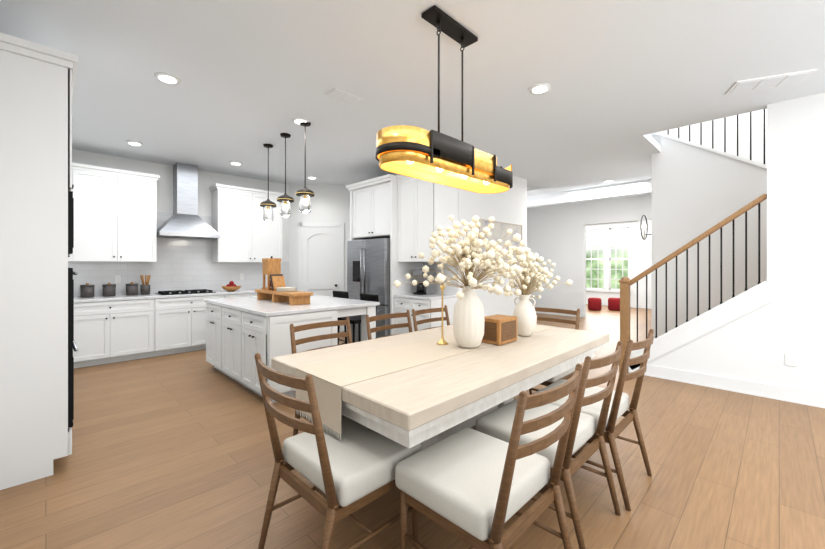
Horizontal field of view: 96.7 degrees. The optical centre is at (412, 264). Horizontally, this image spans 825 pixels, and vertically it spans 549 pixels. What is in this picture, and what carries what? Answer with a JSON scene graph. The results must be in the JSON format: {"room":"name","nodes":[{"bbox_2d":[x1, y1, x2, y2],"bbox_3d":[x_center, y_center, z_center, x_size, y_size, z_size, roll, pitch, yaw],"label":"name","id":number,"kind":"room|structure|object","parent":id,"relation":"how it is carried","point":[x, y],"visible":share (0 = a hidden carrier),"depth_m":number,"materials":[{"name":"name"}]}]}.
{"room":"kitchen","nodes":[
{"label":"kitchen","id":0,"kind":"room"},
{"bbox_2d":[72,149,288,261],"bbox_3d":[-4.091,-0.145,6.177,4.250,3.050,0.120,0,0,-45],"label":"wall","id":1,"kind":"structure","parent":0,"point":[206,179],"depth_m":6.14,"materials":[{"name":"white paint"}]},
{"bbox_2d":[68,163,79,261],"bbox_3d":[-4.917,-0.703,5.008,0.504,1.306,0.345,0,0,-45],"label":"upper cabinet","id":2,"kind":"object","parent":1,"relation":"attached to","point":[75,256],"depth_m":5.05,"materials":[{"name":"white wood"}]},
{"bbox_2d":[80,167,159,261],"bbox_3d":[-4.459,-0.703,5.465,1.017,1.306,0.345,0,0,-45],"label":"upper cabinet","id":3,"kind":"object","parent":1,"relation":"attached to","point":[115,215],"depth_m":5.37,"materials":[{"name":"white wood"}]},
{"bbox_2d":[68,212,288,296],"bbox_3d":[-4.016,-0.195,6.160,4.088,1.350,0.008,0,0,-45],"label":"tile backsplash","id":4,"kind":"structure","parent":1,"relation":"attached to","point":[183,264],"depth_m":6.19,"materials":[{"name":"white tile"}]},
{"bbox_2d":[115,275,120,282],"bbox_3d":[-4.532,0.220,5.635,0.070,0.120,0.004,0,0,-45],"label":"outlet","id":5,"kind":"object","parent":4,"relation":"attached to","point":[117,278],"depth_m":5.63,"materials":[{"name":"white plastic"}]},
{"bbox_2d":[157,163,219,238],"bbox_3d":[-3.737,-1.061,6.085,0.850,1.212,0.490,0,0,-45],"label":"steel range hood","id":6,"kind":"object","parent":1,"relation":"attached to","point":[185,220],"visible":0.9,"depth_m":6.03,"materials":[{"name":"grey metal"}]},
{"bbox_2d":[212,187,281,261],"bbox_3d":[-3.067,-0.703,6.857,1.159,1.306,0.345,0,0,-45],"label":"upper cabinet","id":7,"kind":"object","parent":1,"relation":"attached to","point":[237,213],"depth_m":6.64,"materials":[{"name":"white wood"}]},
{"bbox_2d":[289,185,349,331],"bbox_3d":[-1.874,-0.145,7.676,1.135,3.050,1.135,0,0,-45],"label":"wall","id":8,"kind":"structure","parent":0,"point":[319,235],"depth_m":7.61,"materials":[{"name":"white paint"}]},
{"bbox_2d":[0,304,824,548],"bbox_3d":[1.980,1.430,5.233,20.200,0.100,14.600,0,0,-45],"label":"floor","id":9,"kind":"structure","parent":0,"point":[172,451],"depth_m":2.36,"materials":[{"name":"brown wood"}]},
{"bbox_2d":[0,40,75,489],"bbox_3d":[-2.800,0.009,2.524,0.660,2.740,0.780,0,0,-45],"label":"tall cabinet","id":10,"kind":"object","parent":9,"relation":"on","point":[38,346],"depth_m":2.35,"materials":[{"name":"white wood"}]},
{"bbox_2d":[73,299,159,367],"bbox_3d":[-4.388,0.940,5.334,1.075,0.880,0.630,0,0,-45],"label":"base cabinet","id":11,"kind":"object","parent":9,"relation":"on","point":[106,331],"depth_m":5.14,"materials":[{"name":"white wood"}]},
{"bbox_2d":[74,288,261,302],"bbox_3d":[-3.866,0.480,5.850,3.856,0.040,0.640,0,0,-45],"label":"countertop","id":12,"kind":"structure","parent":11,"relation":"on","point":[76,299],"depth_m":5.45,"materials":[{"name":"white stone"}]},
{"bbox_2d":[80,275,150,297],"bbox_3d":[-4.405,0.308,5.474,0.828,0.302,0.168,0,0,-45],"label":"canisters","id":13,"kind":"object","parent":12,"relation":"on","point":[87,290],"depth_m":5.41,"materials":[{"name":"grey"}]},
{"bbox_2d":[155,289,215,294],"bbox_3d":[-3.709,0.438,6.000,0.760,0.042,0.470,0,0,-45],"label":"gas cooktop","id":14,"kind":"object","parent":12,"relation":"in","point":[176,292],"visible":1,"depth_m":5.87,"materials":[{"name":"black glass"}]},
{"bbox_2d":[221,281,240,290],"bbox_3d":[-3.168,0.369,6.420,0.320,0.180,0.320,0,0,-45],"label":"fruit bowl","id":15,"kind":"object","parent":12,"relation":"on","point":[231,286],"depth_m":6.35,"materials":[{"name":"brown wood"}]},
{"bbox_2d":[160,295,223,355],"bbox_3d":[-3.736,0.940,5.986,1.037,0.880,0.630,0,0,-45],"label":"base cabinet","id":16,"kind":"object","parent":9,"relation":"on","point":[182,317],"depth_m":5.72,"materials":[{"name":"white wood"}]},
{"bbox_2d":[224,291,256,297],"bbox_3d":[-3.157,0.940,6.565,0.733,0.880,0.630,0,0,-45],"label":"base cabinet","id":17,"kind":"object","parent":9,"relation":"on","point":[246,293],"depth_m":6.37,"materials":[{"name":"white wood"}]},
{"bbox_2d":[206,303,379,402],"bbox_3d":[-1.616,0.940,4.712,1.402,0.880,1.930,0,0,-45],"label":"kitchen island","id":18,"kind":"object","parent":9,"relation":"on","point":[241,332],"depth_m":3.97,"materials":[{"name":"white wood"}]},
{"bbox_2d":[204,295,371,314],"bbox_3d":[-1.598,0.480,4.731,1.430,0.040,1.950,0,0,-45],"label":"island countertop","id":19,"kind":"structure","parent":18,"relation":"on","point":[317,302],"depth_m":4.27,"materials":[{"name":"white stone"}]},
{"bbox_2d":[255,256,312,304],"bbox_3d":[-1.637,0.171,4.607,0.260,0.576,1.070,0,0,-45],"label":"decor","id":20,"kind":"object","parent":19,"relation":"on","point":[276,289],"visible":1,"depth_m":4.65,"materials":[{"name":"brown wood"}]},
{"bbox_2d":[290,317,351,435],"bbox_3d":[-0.492,0.899,2.585,0.544,0.967,0.661,0,0,-45],"label":"chair","id":21,"kind":"object","parent":9,"relation":"on","point":[293,329],"visible":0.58,"depth_m":2.76,"materials":[{"name":"brown wood"}]},
{"bbox_2d":[254,353,421,548],"bbox_3d":[-0.364,0.899,1.771,0.661,0.967,0.544,0,0,-45],"label":"head chair","id":22,"kind":"object","parent":9,"relation":"on","point":[350,472],"visible":0.92,"depth_m":1.64,"materials":[{"name":"white fabric"}]},
{"bbox_2d":[333,291,348,344],"bbox_3d":[-1.252,0.890,5.466,0.508,0.981,0.508,0,0,-45],"label":"bar stool","id":23,"kind":"object","parent":9,"relation":"on","point":[341,294],"visible":0.23,"depth_m":5.54,"materials":[{"name":"black metal"}]},
{"bbox_2d":[338,293,378,344],"bbox_3d":[-0.757,0.890,4.971,0.508,0.981,0.508,0,0,-45],"label":"bar stool","id":24,"kind":"object","parent":9,"relation":"on","point":[356,319],"visible":0.29,"depth_m":4.98,"materials":[{"name":"black metal"}]},
{"bbox_2d":[347,238,389,341],"bbox_3d":[-0.527,0.480,6.275,0.841,1.800,1.004,0,0,-45],"label":"refrigerator","id":25,"kind":"object","parent":9,"relation":"on","point":[368,266],"visible":0.44,"depth_m":5.89,"materials":[{"name":"grey metal"}]},
{"bbox_2d":[366,310,412,339],"bbox_3d":[-0.011,0.899,3.052,0.544,0.967,0.661,0,0,-45],"label":"chair","id":26,"kind":"object","parent":9,"relation":"on","point":[382,317],"visible":0.21,"depth_m":3.27,"materials":[{"name":"brown wood"}]},
{"bbox_2d":[394,298,457,334],"bbox_3d":[0.206,0.940,5.694,0.645,0.879,0.758,0,0,-45],"label":"base cabinet","id":27,"kind":"object","parent":9,"relation":"on","point":[401,305],"depth_m":5.44,"materials":[{"name":"white wood"}]},
{"bbox_2d":[394,294,456,297],"bbox_3d":[0.203,0.480,5.690,0.655,0.040,0.758,0,0,-45],"label":"countertop","id":28,"kind":"structure","parent":27,"relation":"on","point":[395,295],"depth_m":5.53,"materials":[{"name":"white stone"}]},
{"bbox_2d":[413,269,434,294],"bbox_3d":[0.184,0.264,5.812,0.320,0.390,0.200,0,0,-45],"label":"coffee maker","id":29,"kind":"object","parent":28,"relation":"on","point":[421,289],"visible":0.81,"depth_m":5.74,"materials":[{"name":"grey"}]},
{"bbox_2d":[412,305,449,331],"bbox_3d":[0.378,0.899,3.455,0.544,0.967,0.661,0,0,-45],"label":"chair","id":30,"kind":"object","parent":9,"relation":"on","point":[423,311],"visible":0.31,"depth_m":3.67,"materials":[{"name":"brown wood"}]},
{"bbox_2d":[271,325,609,449],"bbox_3d":[0.407,0.990,2.797,2.470,0.780,1.280,0,0,-45],"label":"dining table","id":31,"kind":"object","parent":9,"relation":"on","point":[426,405],"visible":0.56,"depth_m":2.07,"materials":[{"name":"beige wood"}]},
{"bbox_2d":[295,324,554,439],"bbox_3d":[0.359,0.728,2.834,2.476,0.265,0.460,0,0,-45],"label":"table runner","id":32,"kind":"object","parent":31,"relation":"on","point":[331,378],"visible":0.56,"depth_m":2.13,"materials":[{"name":"fabric"}]},
{"bbox_2d":[437,262,447,344],"bbox_3d":[0.226,0.285,2.772,0.090,0.620,0.088,0,0,-45],"label":"candlestick","id":33,"kind":"object","parent":32,"relation":"on","point":[442,341],"visible":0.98,"depth_m":2.76,"materials":[{"name":"brown metal"}]},
{"bbox_2d":[394,215,535,348],"bbox_3d":[0.343,0.108,2.628,0.795,0.974,0.980,0,0,-45],"label":"flowers","id":34,"kind":"object","parent":32,"relation":"on","point":[468,322],"visible":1,"depth_m":2.58,"materials":[{"name":"beige plant"}]},
{"bbox_2d":[482,314,516,344],"bbox_3d":[0.672,0.500,2.862,0.262,0.190,0.182,0,0,-45],"label":"decorative box","id":35,"kind":"object","parent":32,"relation":"on","point":[499,329],"visible":0.81,"depth_m":2.77,"materials":[{"name":"brown wood"}]},
{"bbox_2d":[497,247,572,335],"bbox_3d":[1.010,0.225,3.128,0.656,0.740,0.579,0,0,-45],"label":"flowers","id":36,"kind":"object","parent":32,"relation":"on","point":[524,312],"visible":0.9,"depth_m":3.05,"materials":[{"name":"beige plant"}]},
{"bbox_2d":[395,363,582,548],"bbox_3d":[0.336,0.899,1.587,0.544,0.967,0.661,0,0,-45],"label":"chair","id":37,"kind":"object","parent":9,"relation":"on","point":[474,489],"visible":1,"depth_m":1.49,"materials":[{"name":"white fabric"}]},
{"bbox_2d":[476,341,622,548],"bbox_3d":[0.775,0.899,2.054,0.544,0.967,0.661,0,0,-45],"label":"chair","id":38,"kind":"object","parent":9,"relation":"on","point":[497,423],"visible":0.71,"depth_m":1.94,"materials":[{"name":"brown wood"}]},
{"bbox_2d":[529,307,579,394],"bbox_3d":[1.220,0.899,3.483,0.661,0.967,0.544,0,0,-45],"label":"head chair","id":39,"kind":"object","parent":9,"relation":"on","point":[567,374],"visible":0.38,"depth_m":3.53,"materials":[{"name":"brown wood"}]},
{"bbox_2d":[533,329,653,510],"bbox_3d":[1.192,0.899,2.429,0.544,0.967,0.661,0,0,-45],"label":"chair","id":40,"kind":"object","parent":9,"relation":"on","point":[619,405],"visible":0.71,"depth_m":2.21,"materials":[{"name":"brown wood"}]},
{"bbox_2d":[588,298,601,310],"bbox_3d":[5.586,1.190,11.243,0.378,0.380,0.369,0,0,-45],"label":"pouf","id":41,"kind":"object","parent":9,"relation":"on","point":[594,304],"visible":1,"depth_m":11.10,"materials":[{"name":"red fabric"}]},
{"bbox_2d":[608,298,619,310],"bbox_3d":[6.187,1.190,11.208,0.378,0.380,0.369,0,0,-45],"label":"pouf","id":42,"kind":"object","parent":9,"relation":"on","point":[613,304],"visible":0.85,"depth_m":11.07,"materials":[{"name":"red fabric"}]},
{"bbox_2d":[619,194,766,371],"bbox_3d":[3.248,0.314,4.360,0.124,2.133,1.411,0,0,-45],"label":"stair railing","id":43,"kind":"object","parent":9,"relation":"on","point":[625,283],"visible":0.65,"depth_m":4.35,"materials":[{"name":"brown wood"}]},
{"bbox_2d":[0,0,824,201],"bbox_3d":[1.980,-1.720,5.233,20.200,0.100,14.600,0,0,-45],"label":"ceiling","id":44,"kind":"structure","parent":0,"point":[254,76],"depth_m":3.21,"materials":[{"name":"white paint"}]},
{"bbox_2d":[125,141,143,145],"bbox_3d":[-3.784,-1.662,4.987,0.193,0.016,0.233,0,0,-45],"label":"recessed light","id":45,"kind":"object","parent":44,"relation":"in","point":[134,143],"depth_m":4.99,"materials":[{"name":"white plastic"}]},
{"bbox_2d":[154,72,180,83],"bbox_3d":[-2.173,-1.662,3.251,0.191,0.016,0.212,0,0,-45],"label":"recessed light","id":46,"kind":"object","parent":44,"relation":"in","point":[167,78],"depth_m":3.25,"materials":[{"name":"white plastic"}]},
{"bbox_2d":[229,161,241,164],"bbox_3d":[-2.878,-1.662,5.963,0.190,0.016,0.218,0,0,-45],"label":"recessed light","id":47,"kind":"object","parent":44,"relation":"in","point":[231,162],"depth_m":5.97,"materials":[{"name":"white"}]},
{"bbox_2d":[260,144,276,221],"bbox_3d":[-2.008,-1.136,5.105,0.222,1.066,0.222,0,0,-45],"label":"pendant light","id":48,"kind":"object","parent":44,"relation":"hanging from","point":[268,205],"visible":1,"depth_m":5.06,"materials":[{"name":"clear glass"}]},
{"bbox_2d":[276,133,294,217],"bbox_3d":[-1.626,-1.136,4.695,0.222,1.066,0.222,0,0,-45],"label":"pendant light","id":49,"kind":"object","parent":44,"relation":"hanging from","point":[285,200],"visible":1,"depth_m":4.65,"materials":[{"name":"clear glass"}]},
{"bbox_2d":[292,117,309,124],"bbox_3d":[-1.295,-1.662,4.213,0.172,0.016,0.212,0,0,-45],"label":"recessed light","id":50,"kind":"object","parent":44,"relation":"in","point":[297,120],"depth_m":4.21,"materials":[{"name":"white plastic"}]},
{"bbox_2d":[295,122,314,213],"bbox_3d":[-1.259,-1.136,4.299,0.222,1.066,0.222,0,0,-45],"label":"pendant light","id":51,"kind":"object","parent":44,"relation":"hanging from","point":[305,194],"visible":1,"depth_m":4.25,"materials":[{"name":"clear glass"}]},
{"bbox_2d":[325,88,363,105],"bbox_3d":[-0.672,-1.664,3.642,0.340,0.012,0.180,0,0,-45],"label":"ceiling vent","id":52,"kind":"object","parent":44,"relation":"in","point":[337,94],"depth_m":3.63,"materials":[{"name":"white metal"}]},
{"bbox_2d":[376,5,512,193],"bbox_3d":[0.283,-1.132,2.574,1.297,1.074,0.344,0,0,-45],"label":"dining chandelier","id":53,"kind":"object","parent":44,"relation":"hanging from","point":[434,156],"visible":1,"depth_m":2.43,"materials":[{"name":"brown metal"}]},
{"bbox_2d":[529,83,550,93],"bbox_3d":[1.195,-1.662,3.439,0.208,0.016,0.198,0,0,-45],"label":"recessed light","id":54,"kind":"object","parent":44,"relation":"in","point":[539,88],"depth_m":3.44,"materials":[{"name":"white plastic"}]},
{"bbox_2d":[726,69,816,94],"bbox_3d":[3.246,-1.662,3.344,0.544,0.016,0.269,0,0,24],"label":"ceiling vent","id":55,"kind":"object","parent":44,"relation":"in","point":[780,80],"depth_m":3.32,"materials":[{"name":"white metal"}]},
{"bbox_2d":[391,174,451,293],"bbox_3d":[-0.336,-0.145,6.785,0.120,3.050,2.830,0,0,-45],"label":"wall","id":56,"kind":"structure","parent":0,"point":[447,290],"depth_m":5.87,"materials":[{"name":"white paint"}]},
{"bbox_2d":[350,178,393,241],"bbox_3d":[-0.455,-0.915,6.348,0.655,0.890,1.030,0,0,-45],"label":"upper cabinet","id":57,"kind":"object","parent":56,"relation":"attached to","point":[372,204],"depth_m":6.08,"materials":[{"name":"white wood"}]},
{"bbox_2d":[394,175,457,261],"bbox_3d":[0.231,-0.705,5.719,0.575,1.311,0.758,0,0,-45],"label":"upper cabinet","id":58,"kind":"object","parent":56,"relation":"attached to","point":[407,215],"depth_m":5.50,"materials":[{"name":"white wood"}]},
{"bbox_2d":[458,175,526,247],"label":"wall","id":59,"kind":"structure","parent":0,"point":[509,206],"depth_m":6.49,"materials":[{"name":"white paint"}]},
{"bbox_2d":[478,219,521,262],"bbox_3d":[1.585,-0.395,6.504,1.390,0.720,0.040,0,0,-45],"label":"picture","id":60,"kind":"object","parent":59,"relation":"attached to","point":[499,230],"visible":0.35,"depth_m":6.50},
{"bbox_2d":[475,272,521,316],"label":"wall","id":61,"kind":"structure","parent":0,"point":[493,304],"depth_m":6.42,"materials":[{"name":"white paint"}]},
{"bbox_2d":[527,202,585,316],"bbox_3d":[2.475,-0.145,11.752,0.120,3.050,5.880,0,0,-45],"label":"wall","id":62,"kind":"structure","parent":0,"point":[556,234],"depth_m":10.06,"materials":[{"name":"white paint"}]},
{"bbox_2d":[536,311,583,317],"bbox_3d":[2.461,1.310,11.669,0.014,0.140,5.780,0,0,-45],"label":"baseboard","id":63,"kind":"structure","parent":62,"relation":"attached to","point":[581,313],"depth_m":10.04,"materials":[{"name":"white wood"}]},
{"bbox_2d":[527,179,650,224],"bbox_3d":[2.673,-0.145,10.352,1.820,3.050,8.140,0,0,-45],"label":"header","id":64,"kind":"object","parent":62,"relation":"attached to","point":[632,202],"visible":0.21,"depth_m":8.68,"materials":[{"name":"white paint"}]},
{"bbox_2d":[586,220,650,303],"bbox_3d":[5.756,-0.145,13.421,0.120,3.050,8.360,0,0,-45],"label":"wall","id":65,"kind":"structure","parent":0,"point":[641,255],"depth_m":11.81,"materials":[{"name":"white paint"}]},
{"bbox_2d":[586,221,632,292],"bbox_3d":[6.560,-0.263,12.500,0.185,2.345,2.000,0,0,-45],"label":"window","id":66,"kind":"structure","parent":65,"relation":"in","point":[608,258],"depth_m":12.45,"materials":[{"name":"white"}]},
{"bbox_2d":[586,300,650,308],"bbox_3d":[5.729,1.310,13.352,0.014,0.140,8.020,0,0,-45],"label":"baseboard","id":67,"kind":"structure","parent":65,"relation":"attached to","point":[633,305],"depth_m":11.86,"materials":[{"name":"white wood"}]},
{"bbox_2d":[651,109,766,338],"bbox_3d":[5.890,-1.570,3.316,0.120,5.900,6.360,0,0,-45],"label":"wall","id":68,"kind":"structure","parent":0,"point":[696,192],"depth_m":5.06,"materials":[{"name":"white paint"}]},
{"bbox_2d":[653,109,766,168],"bbox_3d":[4.554,-1.671,4.653,0.170,2.529,2.561,0,0,-45],"label":"stair railing","id":69,"kind":"object","parent":68,"relation":"attached to","point":[724,153],"visible":0.29,"depth_m":4.95,"materials":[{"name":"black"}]},
{"bbox_2d":[628,92,824,392],"bbox_3d":[5.084,-1.570,2.524,0.120,5.900,6.380,0,0,-45],"label":"wall","id":70,"kind":"structure","parent":0,"point":[757,344],"depth_m":3.72,"materials":[{"name":"white paint"}]},
{"bbox_2d":[629,280,824,407],"bbox_3d":[5.025,0.772,2.584,0.170,1.216,6.308,0,0,-45],"label":"baseboard","id":71,"kind":"structure","parent":70,"relation":"attached to","point":[745,302],"depth_m":4.08,"materials":[{"name":"white wood"}]},
{"bbox_2d":[785,354,795,366],"bbox_3d":[3.814,0.960,3.701,0.009,0.120,0.080,0,0,-45],"label":"outlet","id":72,"kind":"object","parent":70,"relation":"attached to","point":[790,359],"visible":1,"depth_m":3.70,"materials":[{"name":"white plastic"}]},
{"bbox_3d":[6.177,-0.145,8.015,6.930,3.050,0.120,0,0,-45],"label":"wall","id":73,"kind":"structure","parent":0,"visible":0},
{"bbox_2d":[640,215,650,239],"bbox_3d":[3.899,-0.620,6.000,0.416,0.416,0.249,0,0,-45],"label":"light","id":74,"kind":"object","parent":73,"relation":"attached to","point":[644,234],"visible":0.85,"depth_m":6.05,"materials":[{"name":"black metal"}]}
]}

